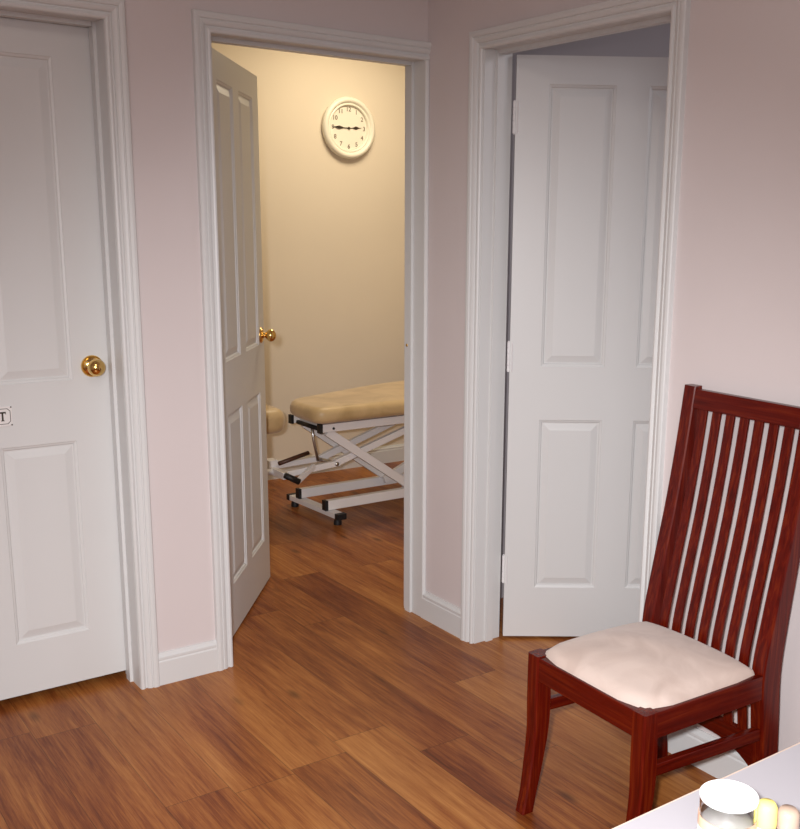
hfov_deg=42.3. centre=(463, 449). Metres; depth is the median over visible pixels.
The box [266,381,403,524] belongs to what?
examination table
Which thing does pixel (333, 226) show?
wall
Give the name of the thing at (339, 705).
floor
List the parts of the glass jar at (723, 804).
lid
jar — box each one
[697,779,759,828]
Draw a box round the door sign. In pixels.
[0,406,12,426]
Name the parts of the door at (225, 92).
panel, knob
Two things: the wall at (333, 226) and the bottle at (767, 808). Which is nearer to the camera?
the bottle at (767, 808)
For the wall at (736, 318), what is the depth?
2.62 m
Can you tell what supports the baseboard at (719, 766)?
attached to the wall at (736, 318)
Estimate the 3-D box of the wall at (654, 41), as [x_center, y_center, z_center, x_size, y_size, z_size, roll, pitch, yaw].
[1.663,-0.573,3.427,2.388,2.620,2.500,-8,15,-36]
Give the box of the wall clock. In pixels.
[322,97,374,158]
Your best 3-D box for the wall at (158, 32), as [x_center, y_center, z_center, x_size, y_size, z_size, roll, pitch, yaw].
[-0.573,-0.602,3.403,6.000,2.620,0.140,-8,15,-36]
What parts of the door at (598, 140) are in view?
panel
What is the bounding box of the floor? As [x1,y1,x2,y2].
[0,461,717,828]
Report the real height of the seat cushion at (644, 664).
0.074 m
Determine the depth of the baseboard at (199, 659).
3.35 m
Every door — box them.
[0,0,159,699]
[191,9,430,670]
[460,0,690,643]
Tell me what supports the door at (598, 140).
in the wall at (736, 318)
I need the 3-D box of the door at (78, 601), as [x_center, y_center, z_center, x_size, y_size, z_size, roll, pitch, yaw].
[-1.359,-0.210,2.882,0.892,2.054,0.160,-8,15,-36]
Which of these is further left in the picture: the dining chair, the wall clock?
the wall clock
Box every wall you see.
[125,0,427,652]
[211,43,404,459]
[426,0,799,751]
[500,23,670,597]
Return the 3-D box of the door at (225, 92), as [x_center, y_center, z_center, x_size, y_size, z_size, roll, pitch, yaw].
[-0.684,-0.387,3.737,0.836,2.054,0.758,-8,15,-36]
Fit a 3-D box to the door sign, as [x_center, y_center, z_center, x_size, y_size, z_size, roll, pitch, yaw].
[-1.359,-0.093,2.963,0.120,0.058,0.004,-8,15,-36]
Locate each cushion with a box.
[266,404,283,433]
[545,621,754,708]
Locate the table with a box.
[612,742,799,828]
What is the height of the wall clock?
0.340 m
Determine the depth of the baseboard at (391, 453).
6.37 m
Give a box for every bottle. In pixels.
[757,798,777,828]
[776,804,799,828]
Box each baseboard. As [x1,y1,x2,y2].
[158,640,217,685]
[268,444,403,479]
[421,591,460,637]
[667,725,747,778]
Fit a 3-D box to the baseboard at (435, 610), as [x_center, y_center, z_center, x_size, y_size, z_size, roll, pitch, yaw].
[-0.079,0.605,3.805,0.015,0.106,0.255,-8,15,-36]
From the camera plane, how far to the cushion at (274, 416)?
4.74 m
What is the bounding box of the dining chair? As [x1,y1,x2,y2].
[516,384,799,821]

